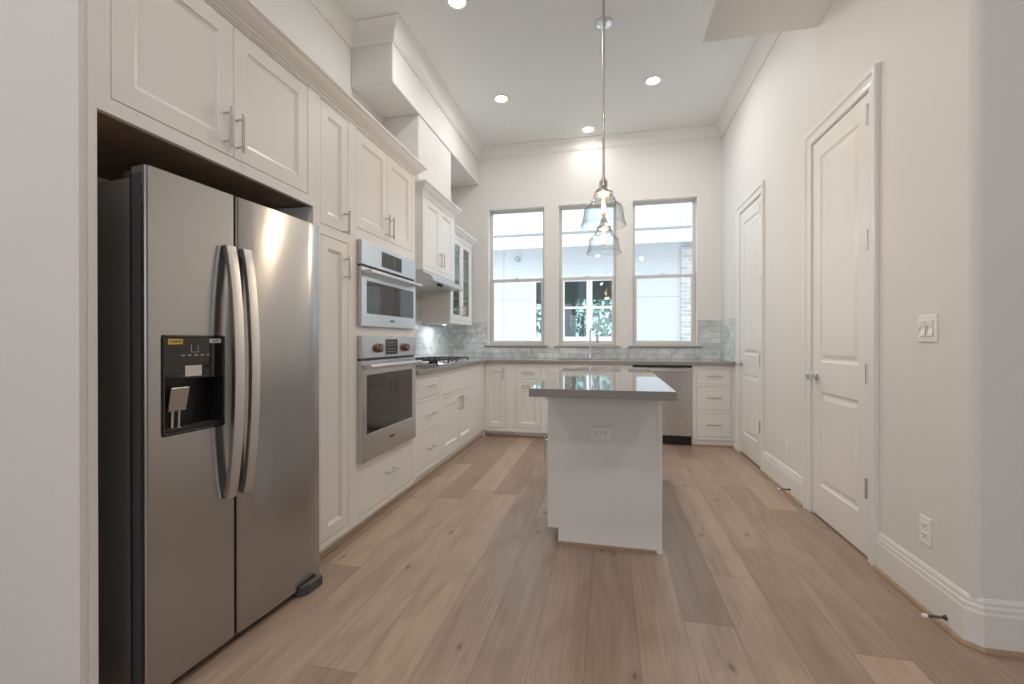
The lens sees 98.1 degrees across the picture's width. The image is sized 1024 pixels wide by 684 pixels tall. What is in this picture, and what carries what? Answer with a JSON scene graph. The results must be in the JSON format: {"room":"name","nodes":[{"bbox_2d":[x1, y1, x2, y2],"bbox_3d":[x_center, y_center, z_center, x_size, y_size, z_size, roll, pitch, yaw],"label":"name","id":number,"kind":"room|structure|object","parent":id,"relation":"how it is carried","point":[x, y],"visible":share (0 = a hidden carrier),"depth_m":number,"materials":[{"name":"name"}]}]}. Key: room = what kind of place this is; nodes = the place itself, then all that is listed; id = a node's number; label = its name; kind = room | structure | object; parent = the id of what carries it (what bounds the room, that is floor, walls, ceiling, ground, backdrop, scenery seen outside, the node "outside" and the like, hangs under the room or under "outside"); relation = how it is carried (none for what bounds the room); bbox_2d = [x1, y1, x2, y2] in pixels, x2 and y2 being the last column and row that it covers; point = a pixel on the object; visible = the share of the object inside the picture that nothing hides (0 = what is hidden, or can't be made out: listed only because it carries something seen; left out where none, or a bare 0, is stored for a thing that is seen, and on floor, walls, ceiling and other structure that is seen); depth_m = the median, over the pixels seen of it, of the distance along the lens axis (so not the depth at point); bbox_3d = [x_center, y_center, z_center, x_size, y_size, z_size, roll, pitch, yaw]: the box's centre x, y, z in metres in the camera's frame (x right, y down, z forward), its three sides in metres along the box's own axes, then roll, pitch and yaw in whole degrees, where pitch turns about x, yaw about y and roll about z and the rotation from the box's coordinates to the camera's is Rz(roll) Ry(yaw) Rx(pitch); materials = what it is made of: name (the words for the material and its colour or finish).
{"room":"kitchen","nodes":[
{"label":"kitchen","id":0,"kind":"room"},
{"bbox_2d":[0,0,88,683],"bbox_3d":[-1.991,-0.704,1.418,1.606,3.680,0.020,0,0,12],"label":"wall","id":1,"kind":"structure","parent":0,"point":[44,318],"depth_m":1.27,"materials":[{"name":"white paint"}]},
{"bbox_2d":[97,0,452,357],"bbox_3d":[-1.373,-0.711,3.712,0.161,3.680,4.724,0,0,12],"label":"wall","id":2,"kind":"structure","parent":0,"point":[300,20],"depth_m":3.37,"materials":[{"name":"white paint"}]},
{"bbox_2d":[87,0,316,207],"bbox_3d":[-1.376,-0.967,1.810,0.657,0.581,1.008,0,0,12],"label":"upper cabinet","id":3,"kind":"object","parent":2,"relation":"attached to","point":[177,87],"visible":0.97,"depth_m":1.64,"materials":[{"name":"white paint"}]},
{"bbox_2d":[309,0,483,160],"bbox_3d":[-1.073,-2.476,3.654,0.470,0.150,4.700,0,0,12],"label":"trim","id":4,"kind":"structure","parent":2,"relation":"attached to","point":[389,28],"depth_m":3.61,"materials":[{"name":"white paint"}]},
{"bbox_2d":[415,179,461,280],"bbox_3d":[-0.884,-1.068,4.517,0.450,0.796,0.984,0,0,12],"label":"upper cabinet","id":5,"kind":"object","parent":2,"relation":"attached to","point":[434,222],"visible":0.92,"depth_m":4.34,"materials":[{"name":"white paint"}]},
{"bbox_2d":[415,269,462,292],"bbox_3d":[-0.865,-0.604,4.515,0.487,0.130,0.856,0,0,12],"label":"range hood","id":6,"kind":"object","parent":5,"relation":"attached to","point":[431,282],"visible":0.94,"depth_m":4.38,"materials":[{"name":"silver metal"}]},
{"bbox_2d":[422,224,477,324],"bbox_3d":[-0.728,-0.757,5.355,0.400,1.087,0.842,0,0,12],"label":"upper cabinet","id":7,"kind":"object","parent":2,"relation":"attached to","point":[452,307],"visible":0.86,"depth_m":5.25,"materials":[{"name":"white paint"}]},
{"bbox_2d":[453,298,467,302],"bbox_3d":[-0.777,-0.504,5.335,0.294,0.016,0.742,0,0,12],"label":"shelf","id":8,"kind":"object","parent":7,"relation":"attached to","point":[455,300],"depth_m":5.44,"materials":[{"name":"grey"}]},
{"bbox_2d":[454,277,467,283],"bbox_3d":[-0.777,-0.754,5.334,0.294,0.016,0.742,0,0,12],"label":"shelf","id":9,"kind":"object","parent":7,"relation":"attached to","point":[457,280],"depth_m":5.49,"materials":[{"name":"grey"}]},
{"bbox_2d":[455,255,467,263],"bbox_3d":[-0.777,-1.004,5.334,0.294,0.016,0.742,0,0,12],"label":"shelf","id":10,"kind":"object","parent":7,"relation":"attached to","point":[457,258],"depth_m":5.49,"materials":[{"name":"grey"}]},
{"bbox_2d":[352,42,478,204],"bbox_3d":[-0.880,-1.974,4.780,0.370,1.160,2.420,0,0,12],"label":"wall","id":11,"kind":"structure","parent":0,"point":[381,75],"depth_m":4.09,"materials":[{"name":"white paint"}]},
{"bbox_2d":[340,0,758,145],"bbox_3d":[0.972,-2.618,0.932,7.900,0.150,9.450,0,0,12],"label":"ceiling","id":12,"kind":"structure","parent":0,"point":[545,56],"depth_m":4.03,"materials":[{"name":"white paint"}]},
{"bbox_2d":[445,0,468,10],"bbox_3d":[-0.412,-2.546,3.326,0.176,0.007,0.176,0,0,12],"label":"recessed light","id":13,"kind":"object","parent":12,"relation":"in","point":[457,5],"visible":1,"depth_m":3.35,"materials":[{"name":"white plastic"}]},
{"bbox_2d":[493,94,509,103],"bbox_3d":[-0.112,-2.550,4.662,0.176,0.007,0.176,0,0,12],"label":"recessed light","id":14,"kind":"object","parent":12,"relation":"in","point":[501,98],"visible":1,"depth_m":4.65,"materials":[{"name":"white plastic"}]},
{"bbox_2d":[581,126,594,132],"bbox_3d":[0.913,-2.552,5.340,0.176,0.007,0.176,0,0,12],"label":"recessed light","id":15,"kind":"object","parent":12,"relation":"in","point":[589,129],"visible":1,"depth_m":5.33,"materials":[{"name":"white plastic"}]},
{"bbox_2d":[580,0,625,227],"bbox_3d":[0.560,-1.629,2.718,0.279,1.837,0.279,0,0,12],"label":"pendant light","id":16,"kind":"object","parent":12,"relation":"hanging from","point":[603,191],"visible":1,"depth_m":2.71,"materials":[{"name":"silver metal"}]},
{"bbox_2d":[587,16,621,251],"bbox_3d":[0.733,-1.628,3.540,0.279,1.844,0.279,0,0,12],"label":"pendant light","id":17,"kind":"object","parent":12,"relation":"hanging from","point":[604,226],"visible":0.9,"depth_m":3.52,"materials":[{"name":"silver metal"}]},
{"bbox_2d":[644,75,662,85],"bbox_3d":[1.379,-2.549,4.339,0.176,0.007,0.176,0,0,12],"label":"recessed light","id":18,"kind":"object","parent":12,"relation":"in","point":[649,81],"visible":1,"depth_m":4.33,"materials":[{"name":"white plastic"}]},
{"bbox_2d":[453,138,721,359],"bbox_3d":[0.863,-0.717,5.715,3.680,3.680,0.160,0,0,12],"label":"wall","id":19,"kind":"structure","parent":0,"point":[693,167],"depth_m":5.56,"materials":[{"name":"white paint"}]},
{"bbox_2d":[484,206,547,346],"bbox_3d":[0.065,-0.846,5.874,0.852,1.832,0.157,0,0,12],"label":"window","id":20,"kind":"structure","parent":19,"relation":"in","point":[491,343],"depth_m":5.90,"materials":[{"name":"white paint"}]},
{"bbox_2d":[554,201,620,347],"bbox_3d":[0.962,-0.846,5.679,0.826,1.832,0.157,0,0,12],"label":"window","id":21,"kind":"structure","parent":19,"relation":"in","point":[609,204],"depth_m":5.69,"materials":[{"name":"white paint"}]},
{"bbox_2d":[480,124,721,158],"bbox_3d":[1.018,-2.494,5.553,3.010,0.125,0.100,0,0,12],"label":"trim","id":22,"kind":"structure","parent":19,"relation":"attached to","point":[711,131],"depth_m":5.53,"materials":[{"name":"white paint"}]},
{"bbox_2d":[628,196,701,347],"bbox_3d":[1.874,-0.845,5.481,0.855,1.832,0.157,0,0,12],"label":"window","id":23,"kind":"structure","parent":19,"relation":"in","point":[693,343],"depth_m":5.46,"materials":[{"name":"white paint"}]},
{"bbox_2d":[170,435,1023,683],"bbox_3d":[0.972,1.197,0.944,7.900,0.120,9.450,0,0,12],"label":"floor","id":24,"kind":"structure","parent":0,"point":[465,578],"depth_m":1.93,"materials":[{"name":"brown wood"}]},
{"bbox_2d":[87,104,98,683],"bbox_3d":[-1.500,0.231,1.336,0.618,1.810,0.022,0,0,12],"label":"panel","id":25,"kind":"object","parent":24,"relation":"on","point":[92,312],"visible":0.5,"depth_m":1.27,"materials":[{"name":"white paint"}]},
{"bbox_2d":[97,164,321,683],"bbox_3d":[-1.275,0.294,1.810,0.666,1.682,0.776,0,0,16],"label":"refrigerator","id":26,"kind":"object","parent":24,"relation":"on","point":[208,297],"visible":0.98,"depth_m":1.53,"materials":[{"name":"grey metal"}]},
{"bbox_2d":[270,93,351,554],"bbox_3d":[-1.239,-0.063,2.445,0.657,2.392,0.338,0,0,12],"label":"pantry cabinet","id":27,"kind":"object","parent":24,"relation":"on","point":[332,214],"visible":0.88,"depth_m":2.41,"materials":[{"name":"white paint"}]},
{"bbox_2d":[319,488,412,560],"bbox_3d":[-0.890,1.123,2.824,0.014,0.018,1.166,0,0,12],"label":"trim","id":28,"kind":"structure","parent":24,"relation":"on","point":[389,505],"depth_m":2.69,"materials":[{"name":"beige wood"}]},
{"bbox_2d":[346,123,414,534],"bbox_3d":[-1.112,-0.065,3.028,0.657,2.392,0.854,0,0,12],"label":"tall cabinet","id":29,"kind":"object","parent":24,"relation":"on","point":[383,189],"visible":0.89,"depth_m":2.84,"materials":[{"name":"white paint"}]},
{"bbox_2d":[208,0,427,175],"bbox_3d":[-1.223,-1.300,2.410,0.679,0.082,2.246,0,0,12],"label":"crown molding","id":30,"kind":"structure","parent":29,"relation":"attached to","point":[246,14],"depth_m":2.13,"materials":[{"name":"white paint"}]},
{"bbox_2d":[357,336,421,463],"bbox_3d":[-0.833,0.337,2.971,0.182,0.752,0.748,0,0,12],"label":"wall oven","id":31,"kind":"object","parent":29,"relation":"in","point":[386,364],"visible":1,"depth_m":2.88,"materials":[{"name":"grey metal"}]},
{"bbox_2d":[357,239,421,328],"bbox_3d":[-0.833,-0.349,2.969,0.182,0.509,0.748,0,0,12],"label":"microwave oven","id":32,"kind":"object","parent":29,"relation":"in","point":[386,286],"visible":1,"depth_m":2.85,"materials":[{"name":"grey metal"}]},
{"bbox_2d":[411,371,440,485],"bbox_3d":[-0.955,0.692,3.709,0.637,0.874,0.539,0,0,12],"label":"base cabinet","id":33,"kind":"object","parent":24,"relation":"on","point":[428,386],"visible":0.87,"depth_m":3.62,"materials":[{"name":"white paint"}]},
{"bbox_2d":[416,358,734,375],"bbox_3d":[0.577,0.233,4.398,3.356,0.040,2.536,0,0,12],"label":"countertop","id":34,"kind":"structure","parent":33,"relation":"on","point":[420,369],"depth_m":4.97,"materials":[{"name":"grey stone"}]},
{"bbox_2d":[416,356,469,365],"bbox_3d":[-0.799,0.188,4.508,0.495,0.049,0.914,0,0,12],"label":"gas cooktop","id":35,"kind":"object","parent":34,"relation":"in","point":[431,360],"visible":0.76,"depth_m":4.41,"materials":[{"name":"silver metal"}]},
{"bbox_2d":[588,327,598,358],"bbox_3d":[1.028,0.011,5.517,0.104,0.395,0.182,0,0,-37],"label":"faucet","id":36,"kind":"object","parent":34,"relation":"on","point":[590,352],"visible":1,"depth_m":5.53,"materials":[{"name":"silver metal"}]},
{"bbox_2d":[411,435,481,488],"bbox_3d":[-0.566,1.118,4.348,0.014,0.018,1.947,0,0,12],"label":"trim","id":37,"kind":"structure","parent":24,"relation":"on","point":[480,436],"depth_m":4.05,"materials":[{"name":"beige wood"}]},
{"bbox_2d":[437,366,472,466],"bbox_3d":[-0.796,0.690,4.437,0.637,0.874,0.950,0,0,12],"label":"base cabinet","id":38,"kind":"object","parent":24,"relation":"on","point":[456,384],"visible":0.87,"depth_m":4.31,"materials":[{"name":"white paint"}]},
{"bbox_2d":[470,363,485,442],"bbox_3d":[-0.604,0.687,5.417,0.598,0.874,1.046,0,0,12],"label":"base cabinet","id":39,"kind":"object","parent":24,"relation":"on","point":[478,370],"visible":0.29,"depth_m":5.08,"materials":[{"name":"white paint"}]},
{"bbox_2d":[485,363,513,434],"bbox_3d":[-0.103,0.687,5.524,0.334,0.874,0.627,0,0,12],"label":"base cabinet","id":40,"kind":"object","parent":24,"relation":"on","point":[498,376],"visible":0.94,"depth_m":5.26,"materials":[{"name":"white paint"}]},
{"bbox_2d":[486,434,547,437],"bbox_3d":[0.520,1.116,5.174,1.702,0.018,0.014,0,0,12],"label":"trim","id":41,"kind":"structure","parent":24,"relation":"on","point":[486,434],"depth_m":5.27,"materials":[{"name":"beige wood"}]},
{"bbox_2d":[512,363,545,435],"bbox_3d":[0.251,0.687,5.447,0.390,0.874,0.627,0,0,12],"label":"base cabinet","id":42,"kind":"object","parent":24,"relation":"on","point":[528,413],"visible":0.86,"depth_m":5.19,"materials":[{"name":"white paint"}]},
{"bbox_2d":[545,364,632,435],"bbox_3d":[0.919,0.687,5.302,0.976,0.874,0.627,0,0,12],"label":"base cabinet","id":43,"kind":"object","parent":24,"relation":"on","point":[550,369],"visible":0.09,"depth_m":5.11,"materials":[{"name":"white paint"}]},
{"bbox_2d":[544,397,661,554],"bbox_3d":[0.634,0.694,3.115,0.656,0.874,1.408,0,0,13],"label":"kitchen island","id":44,"kind":"object","parent":24,"relation":"on","point":[603,494],"visible":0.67,"depth_m":2.43,"materials":[{"name":"white paint"}]},
{"bbox_2d":[590,426,611,439],"bbox_3d":[0.487,0.501,2.435,0.116,0.072,0.008,0,0,12],"label":"island outlet","id":45,"kind":"object","parent":44,"relation":"attached to","point":[596,433],"visible":1,"depth_m":2.43,"materials":[{"name":"white plastic"}]},
{"bbox_2d":[594,430,599,435],"bbox_3d":[0.466,0.501,2.437,0.029,0.034,0.003,0,0,12],"label":"receptacle","id":46,"kind":"object","parent":45,"relation":"attached to","point":[596,432],"depth_m":2.44,"materials":[{"name":"grey plastic"}]},
{"bbox_2d":[602,430,607,436],"bbox_3d":[0.507,0.501,2.428,0.029,0.034,0.003,0,0,12],"label":"receptacle","id":47,"kind":"object","parent":45,"relation":"attached to","point":[604,432],"depth_m":2.43,"materials":[{"name":"grey plastic"}]},
{"bbox_2d":[529,367,676,400],"bbox_3d":[0.605,0.237,2.921,0.665,0.040,1.827,0,0,13],"label":"island countertop","id":48,"kind":"structure","parent":44,"relation":"on","point":[631,383],"depth_m":2.24,"materials":[{"name":"grey stone"}]},
{"bbox_2d":[633,365,691,444],"bbox_3d":[1.696,0.691,5.112,0.615,0.868,0.608,0,0,12],"label":"dishwasher","id":49,"kind":"object","parent":24,"relation":"on","point":[676,415],"visible":0.54,"depth_m":4.82,"materials":[{"name":"grey"}]},
{"bbox_2d":[646,365,690,365],"bbox_3d":[1.702,0.638,5.139,0.615,0.763,0.553,0,0,12],"label":"tub","id":50,"kind":"object","parent":49,"relation":"in","point":[646,365],"depth_m":4.87,"materials":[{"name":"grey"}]},
{"bbox_2d":[692,444,732,447],"bbox_3d":[2.152,1.117,4.773,0.412,0.018,0.014,0,0,12],"label":"trim","id":51,"kind":"structure","parent":24,"relation":"on","point":[692,444],"depth_m":4.77,"materials":[{"name":"beige wood"}]},
{"bbox_2d":[691,365,734,447],"bbox_3d":[2.217,0.688,5.020,0.433,0.874,0.627,0,0,12],"label":"base cabinet","id":52,"kind":"object","parent":24,"relation":"on","point":[713,387],"visible":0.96,"depth_m":4.75,"materials":[{"name":"white paint"}]},
{"bbox_2d":[702,0,835,42],"bbox_3d":[1.095,-2.284,0.388,0.728,0.515,5.235,0,0,12],"label":"beam","id":53,"kind":"structure","parent":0,"point":[721,19],"depth_m":2.79,"materials":[{"name":"white paint"}]},
{"bbox_2d":[721,0,968,592],"bbox_3d":[2.160,-0.710,3.466,0.130,3.680,3.705,0,0,12],"label":"wall","id":54,"kind":"structure","parent":0,"point":[921,47],"depth_m":2.07,"materials":[{"name":"white paint"}]},
{"bbox_2d":[715,32,780,136],"bbox_3d":[2.189,-2.490,4.089,0.100,0.125,2.465,0,0,12],"label":"trim","id":55,"kind":"structure","parent":54,"relation":"attached to","point":[763,45],"depth_m":4.19,"materials":[{"name":"white paint"}]},
{"bbox_2d":[735,180,764,469],"bbox_3d":[2.302,-0.135,4.233,0.178,2.524,0.828,0,0,12],"label":"door","id":56,"kind":"structure","parent":54,"relation":"in","point":[750,213],"depth_m":4.26,"materials":[{"name":"white paint"}]},
{"bbox_2d":[761,470,801,506],"bbox_3d":[2.073,1.121,3.442,0.015,0.018,0.828,0,0,12],"label":"trim","id":57,"kind":"structure","parent":54,"relation":"attached to","point":[787,493],"depth_m":3.36,"materials":[{"name":"beige wood"}]},
{"bbox_2d":[763,451,801,502],"bbox_3d":[2.088,1.035,3.438,0.016,0.190,0.828,0,0,12],"label":"baseboard","id":58,"kind":"structure","parent":54,"relation":"attached to","point":[783,475],"depth_m":3.38,"materials":[{"name":"white paint"}]},
{"bbox_2d":[785,439,789,456],"bbox_3d":[2.071,0.795,3.339,0.008,0.116,0.072,0,0,12],"label":"wall outlet","id":59,"kind":"object","parent":54,"relation":"attached to","point":[787,442],"visible":1,"depth_m":3.33,"materials":[{"name":"white plastic"}]},
{"bbox_2d":[802,63,879,566],"bbox_3d":[1.950,-0.130,2.615,0.178,2.524,0.838,0,0,12],"label":"door","id":60,"kind":"structure","parent":54,"relation":"in","point":[841,161],"depth_m":2.55,"materials":[{"name":"white paint"}]},
{"bbox_2d":[920,514,931,547],"bbox_3d":[1.755,0.801,1.886,0.008,0.116,0.072,0,0,12],"label":"wall outlet","id":61,"kind":"object","parent":54,"relation":"attached to","point":[925,523],"visible":1,"depth_m":1.88,"materials":[{"name":"white plastic"}]},
{"bbox_2d":[922,521,927,530],"bbox_3d":[1.753,0.780,1.886,0.003,0.029,0.034,0,0,12],"label":"receptacle","id":62,"kind":"object","parent":61,"relation":"attached to","point":[924,523],"depth_m":1.88,"materials":[{"name":"grey plastic"}]},
{"bbox_2d":[922,531,927,540],"bbox_3d":[1.753,0.822,1.886,0.003,0.029,0.034,0,0,12],"label":"receptacle","id":63,"kind":"object","parent":61,"relation":"attached to","point":[924,533],"depth_m":1.88,"materials":[{"name":"grey plastic"}]},
{"bbox_2d":[918,314,937,341],"bbox_3d":[1.752,-0.058,1.876,0.011,0.116,0.116,0,0,12],"label":"light switch","id":64,"kind":"object","parent":54,"relation":"attached to","point":[927,324],"visible":1,"depth_m":1.87,"materials":[{"name":"white plastic"}]},
{"bbox_2d":[967,0,1023,602],"bbox_3d":[3.322,-0.704,1.349,3.280,3.680,0.120,0,0,12],"label":"wall","id":65,"kind":"structure","parent":0,"point":[995,387],"depth_m":1.63,"materials":[{"name":"white paint"}]},
{"bbox_2d":[871,565,1023,659],"bbox_3d":[3.329,1.126,1.577,3.261,0.018,0.620,0,0,12],"label":"trim","id":66,"kind":"structure","parent":65,"relation":"attached to","point":[986,651],"depth_m":1.72,"materials":[{"name":"beige wood"}]},
{"bbox_2d":[875,531,1023,651],"bbox_3d":[3.338,1.040,1.582,3.246,0.190,0.605,0,0,12],"label":"baseboard","id":67,"kind":"structure","parent":65,"relation":"attached to","point":[986,623],"depth_m":1.71,"materials":[{"name":"white paint"}]},
{"bbox_2d":[921,613,947,620],"bbox_3d":[1.675,1.090,1.763,0.080,0.022,0.022,0,0,12],"label":"door stop","id":68,"kind":"object","parent":67,"relation":"attached to","point":[924,615],"visible":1,"depth_m":1.76,"materials":[{"name":"grey plastic"}]},
{"label":"outside","id":69,"kind":"structure","parent":0,"visible":0},
{"bbox_3d":[3.168,1.647,14.595,28.000,0.100,18.140,0,0,12],"label":"ground","id":70,"kind":"structure","parent":69,"visible":0},
{"bbox_2d":[537,299,611,336],"bbox_3d":[2.384,-0.293,14.834,3.818,3.789,3.000,0,0,12],"label":"tree","id":71,"kind":"object","parent":70,"relation":"on","point":[582,333],"visible":0.22,"depth_m":14.48,"materials":[{"name":"green plant"}]},
{"bbox_2d":[493,203,691,340],"bbox_3d":[2.253,-2.241,10.372,12.000,7.700,4.160,0,0,12],"label":"house","id":72,"kind":"structure","parent":70,"relation":"on","point":[663,232],"depth_m":8.74,"materials":[{"name":"white paint"}]},
{"bbox_2d":[638,255,643,260],"bbox_3d":[2.541,-1.646,8.731,0.120,0.120,0.046,0,0,12],"label":"porch light","id":73,"kind":"object","parent":72,"relation":"attached to","point":[641,257],"visible":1,"depth_m":8.71,"materials":[{"name":"white"}]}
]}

